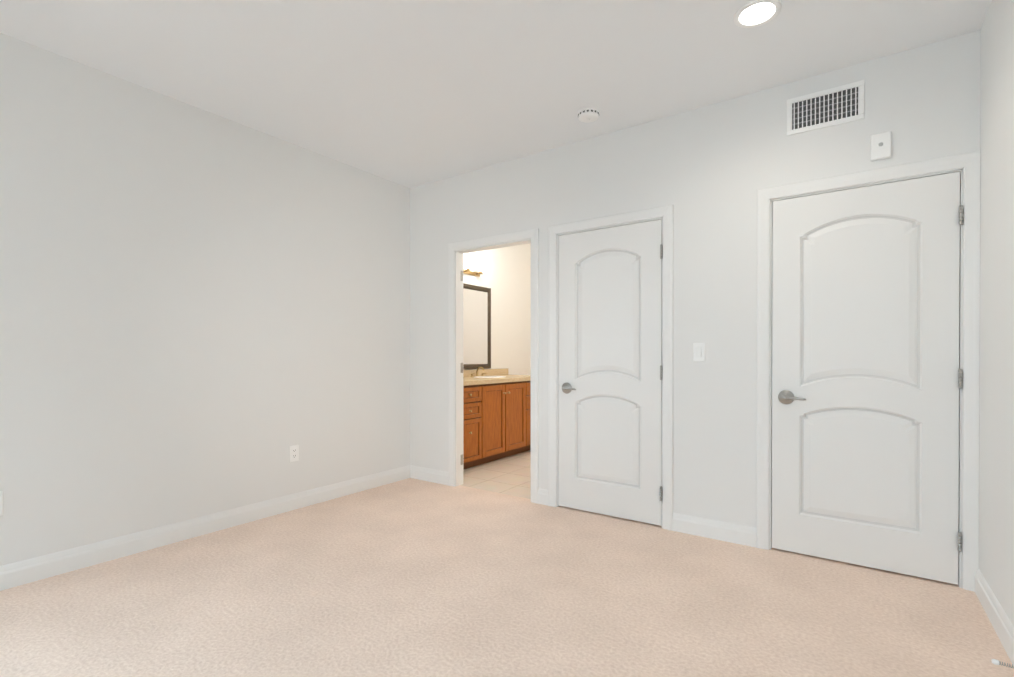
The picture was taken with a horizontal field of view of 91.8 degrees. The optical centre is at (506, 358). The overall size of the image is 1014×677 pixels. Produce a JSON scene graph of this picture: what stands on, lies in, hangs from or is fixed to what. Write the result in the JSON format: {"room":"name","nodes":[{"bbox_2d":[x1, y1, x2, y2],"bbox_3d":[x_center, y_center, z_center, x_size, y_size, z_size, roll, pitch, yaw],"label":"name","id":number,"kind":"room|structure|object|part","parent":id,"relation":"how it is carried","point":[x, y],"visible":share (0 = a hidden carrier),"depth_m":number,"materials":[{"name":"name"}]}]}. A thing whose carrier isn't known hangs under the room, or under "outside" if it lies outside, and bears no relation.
{"room":"empty bedroom","nodes":[
{"label":"empty bedroom","id":0,"kind":"room"},
{"bbox_2d":[0,33,409,565],"bbox_3d":[-2.562,-0.226,2.332,0.120,2.700,5.600,0,0,35],"label":"wall","id":1,"kind":"structure","parent":0,"point":[203,312],"depth_m":2.99,"materials":[{"name":"white paint"}]},
{"bbox_2d":[0,491,2,515],"bbox_3d":[-2.469,0.704,2.356,0.009,0.118,0.072,0,0,35],"label":"electrical outlet","id":2,"kind":"object","parent":1,"relation":"attached to","point":[1,503],"visible":1,"depth_m":2.38,"materials":[{"name":"white plastic"}]},
{"bbox_2d":[0,465,448,590],"bbox_3d":[-2.313,1.066,2.163,0.489,0.116,5.600,0,0,35],"label":"baseboard","id":3,"kind":"structure","parent":1,"relation":"attached to","point":[19,573],"depth_m":3.04,"materials":[{"name":"white paint"}]},
{"bbox_2d":[290,445,298,461],"bbox_3d":[-1.573,0.703,3.633,0.009,0.118,0.072,0,0,35],"label":"electrical outlet","id":4,"kind":"object","parent":1,"relation":"attached to","point":[294,452],"visible":1,"depth_m":3.63,"materials":[{"name":"white plastic"}]},
{"bbox_2d":[0,0,991,187],"bbox_3d":[-0.293,-1.626,2.322,4.400,0.100,8.440,0,0,35],"label":"ceiling","id":5,"kind":"structure","parent":0,"point":[410,93],"depth_m":2.58,"materials":[{"name":"white paint"}]},
{"bbox_2d":[577,107,599,122],"bbox_3d":[0.524,-1.559,3.162,0.140,0.042,0.140,0,0,35],"label":"smoke detector","id":6,"kind":"object","parent":5,"relation":"attached to","point":[588,115],"visible":1,"depth_m":3.12,"materials":[{"name":"white plastic"}]},
{"bbox_2d":[733,0,781,27],"bbox_3d":[1.142,-1.573,2.244,0.196,0.006,0.196,0,0,35],"label":"recessed light","id":7,"kind":"object","parent":5,"relation":"in","point":[755,13],"visible":1,"depth_m":2.24,"materials":[{"name":"white plastic"}]},
{"bbox_2d":[463,243,530,374],"bbox_3d":[-0.392,-0.242,5.879,0.100,2.700,2.500,0,0,35],"label":"wall","id":8,"kind":"structure","parent":0,"point":[505,277],"depth_m":6.38,"materials":[{"name":"white paint"}]},
{"bbox_2d":[463,263,483,276],"bbox_3d":[-0.388,-1.025,5.689,0.120,0.106,0.360,0,0,35],"label":"wall lamp","id":9,"kind":"object","parent":8,"relation":"attached to","point":[468,267],"visible":0.98,"depth_m":5.70,"materials":[{"name":"gold metal"}]},
{"bbox_2d":[463,283,490,368],"bbox_3d":[-0.382,-0.366,5.779,0.028,0.980,0.630,0,0,35],"label":"bathroom mirror","id":10,"kind":"object","parent":8,"relation":"attached to","point":[476,327],"visible":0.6,"depth_m":5.82,"materials":[{"name":"brown mirror"}]},
{"bbox_2d":[463,368,506,374],"bbox_3d":[-0.471,0.174,5.661,0.020,0.080,1.680,0,0,35],"label":"backsplash","id":11,"kind":"structure","parent":8,"relation":"attached to","point":[489,371],"depth_m":6.01,"materials":[{"name":"beige stone"}]},
{"bbox_2d":[0,478,1013,676],"bbox_3d":[-0.944,1.159,1.163,4.120,0.060,5.775,0,0,35],"label":"floor carpet","id":12,"kind":"object","parent":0,"point":[410,577],"visible":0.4,"depth_m":2.22,"materials":[{"name":"beige carpet"}]},
{"bbox_2d":[410,30,979,587],"bbox_3d":[0.560,-0.232,3.623,4.250,2.700,0.100,0,0,35],"label":"wall","id":13,"kind":"structure","parent":0,"point":[706,172],"depth_m":3.08,"materials":[{"name":"white paint"}]},
{"bbox_2d":[448,228,538,503],"bbox_3d":[-0.101,0.058,4.088,0.917,2.116,0.134,0,0,35],"label":"door frame","id":14,"kind":"structure","parent":13,"relation":"attached to","point":[532,234],"depth_m":4.26,"materials":[{"name":"white paint"}]},
{"bbox_2d":[461,271,462,464],"bbox_3d":[-0.398,0.085,4.329,0.001,1.710,0.034,0,0,35],"label":"door hinge","id":15,"kind":"object","parent":14,"relation":"attached to","point":[462,369],"visible":1,"depth_m":4.33,"materials":[{"name":"grey metal"}]},
{"bbox_2d":[538,488,547,505],"bbox_3d":[0.278,1.059,3.756,0.090,0.116,0.014,0,0,35],"label":"baseboard","id":16,"kind":"structure","parent":13,"relation":"attached to","point":[542,496],"depth_m":3.75,"materials":[{"name":"white paint"}]},
{"bbox_2d":[558,220,661,525],"bbox_3d":[0.699,0.095,3.452,0.783,2.024,0.096,0,0,35],"label":"door","id":17,"kind":"structure","parent":13,"relation":"in","point":[609,365],"depth_m":3.45,"materials":[{"name":"white paint"}]},
{"bbox_3d":[0.452,0.221,3.605,0.142,0.082,0.061,0,0,35],"label":"handle","id":18,"kind":"part","parent":17,"relation":"part of","materials":[{"name":"grey metal"}]},
{"bbox_3d":[1.024,0.096,3.247,0.015,1.692,0.046,0,0,35],"label":"middle door hinges","id":19,"kind":"part","parent":17,"relation":"part of","materials":[{"name":"silver metal"}]},
{"bbox_2d":[548,205,673,530],"bbox_3d":[0.725,0.060,3.498,0.932,2.116,0.117,0,0,35],"label":"door frame","id":20,"kind":"structure","parent":13,"relation":"attached to","point":[666,213],"depth_m":3.32,"materials":[{"name":"white paint"}]},
{"bbox_2d":[693,343,704,360],"bbox_3d":[1.212,-0.040,3.099,0.072,0.118,0.010,0,0,35],"label":"light switch","id":21,"kind":"object","parent":13,"relation":"attached to","point":[698,351],"visible":1,"depth_m":3.10,"materials":[{"name":"white plastic"}]},
{"bbox_2d":[672,512,755,547],"bbox_3d":[1.279,1.062,3.055,0.490,0.116,0.014,0,0,35],"label":"baseboard","id":22,"kind":"structure","parent":13,"relation":"attached to","point":[719,530],"depth_m":3.04,"materials":[{"name":"white paint"}]},
{"bbox_2d":[787,80,863,135],"bbox_3d":[1.752,-1.378,2.713,0.360,0.205,0.012,0,0,35],"label":"air vent","id":23,"kind":"object","parent":13,"relation":"in","point":[825,108],"visible":1,"depth_m":2.71,"materials":[{"name":"white plastic"}]},
{"bbox_2d":[772,172,962,584],"bbox_3d":[1.879,0.098,2.625,0.822,2.024,0.096,0,0,35],"label":"door","id":24,"kind":"structure","parent":13,"relation":"in","point":[865,380],"depth_m":2.61,"materials":[{"name":"white paint"}]},
{"bbox_3d":[1.616,0.225,2.788,0.142,0.082,0.061,0,0,35],"label":"handle","id":25,"kind":"part","parent":24,"relation":"part of","materials":[{"name":"grey metal"}]},
{"bbox_3d":[2.220,0.099,2.408,0.015,1.692,0.046,0,0,35],"label":"right door hinges","id":26,"kind":"part","parent":24,"relation":"part of","materials":[{"name":"silver metal"}]},
{"bbox_2d":[756,151,979,591],"bbox_3d":[1.901,0.064,2.674,0.961,2.116,0.117,0,0,35],"label":"door frame","id":27,"kind":"structure","parent":13,"relation":"attached to","point":[969,163],"depth_m":2.41,"materials":[{"name":"white paint"}]},
{"bbox_2d":[870,131,890,160],"bbox_3d":[1.951,-1.107,2.564,0.086,0.132,0.030,0,0,35],"label":"sensor","id":28,"kind":"object","parent":13,"relation":"attached to","point":[880,145],"visible":1,"depth_m":2.56,"materials":[{"name":"white plastic"}]},
{"bbox_2d":[979,0,1013,625],"bbox_3d":[0.741,-0.216,0.076,0.120,2.700,5.700,0,0,35],"label":"wall","id":29,"kind":"structure","parent":0,"point":[996,469],"depth_m":2.07,"materials":[{"name":"white paint"}]},
{"bbox_2d":[975,569,1013,665],"bbox_3d":[0.658,1.075,0.079,0.014,0.116,5.600,0,0,35],"label":"baseboard","id":30,"kind":"structure","parent":29,"relation":"attached to","point":[1001,623],"depth_m":2.02,"materials":[{"name":"white paint"}]},
{"bbox_2d":[991,659,1013,668],"bbox_3d":[1.737,1.064,1.704,0.082,0.026,0.025,0,0,35],"label":"doorstop","id":31,"kind":"object","parent":29,"relation":"attached to","point":[995,662],"visible":1,"depth_m":1.71,"materials":[{"name":"grey metal"}]},
{"label":"outside","id":32,"kind":"structure","parent":0,"visible":0},
{"bbox_2d":[462,450,530,498],"bbox_3d":[0.553,1.141,5.256,2.370,0.060,2.645,0,0,35],"label":"floor","id":33,"kind":"structure","parent":32,"point":[509,475],"depth_m":4.63,"materials":[{"name":"beige tile"}]},
{"bbox_2d":[463,379,530,469],"bbox_3d":[-0.235,0.688,5.498,0.596,0.845,1.650,0,0,35],"label":"bathroom vanity","id":34,"kind":"object","parent":33,"relation":"on","point":[496,414],"depth_m":5.21,"materials":[{"name":"brown wood"}]},
{"bbox_2d":[463,375,530,382],"bbox_3d":[-0.242,0.240,5.501,0.578,0.049,1.680,0,0,35],"label":"countertop","id":35,"kind":"structure","parent":34,"relation":"on","point":[466,378],"depth_m":5.38,"materials":[{"name":"beige stone"}]},
{"bbox_2d":[470,367,485,376],"bbox_3d":[-0.311,0.156,5.689,0.130,0.116,0.247,0,0,35],"label":"faucet","id":36,"kind":"object","parent":35,"relation":"on","point":[477,375],"depth_m":5.70,"materials":[{"name":"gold metal"}]}
]}

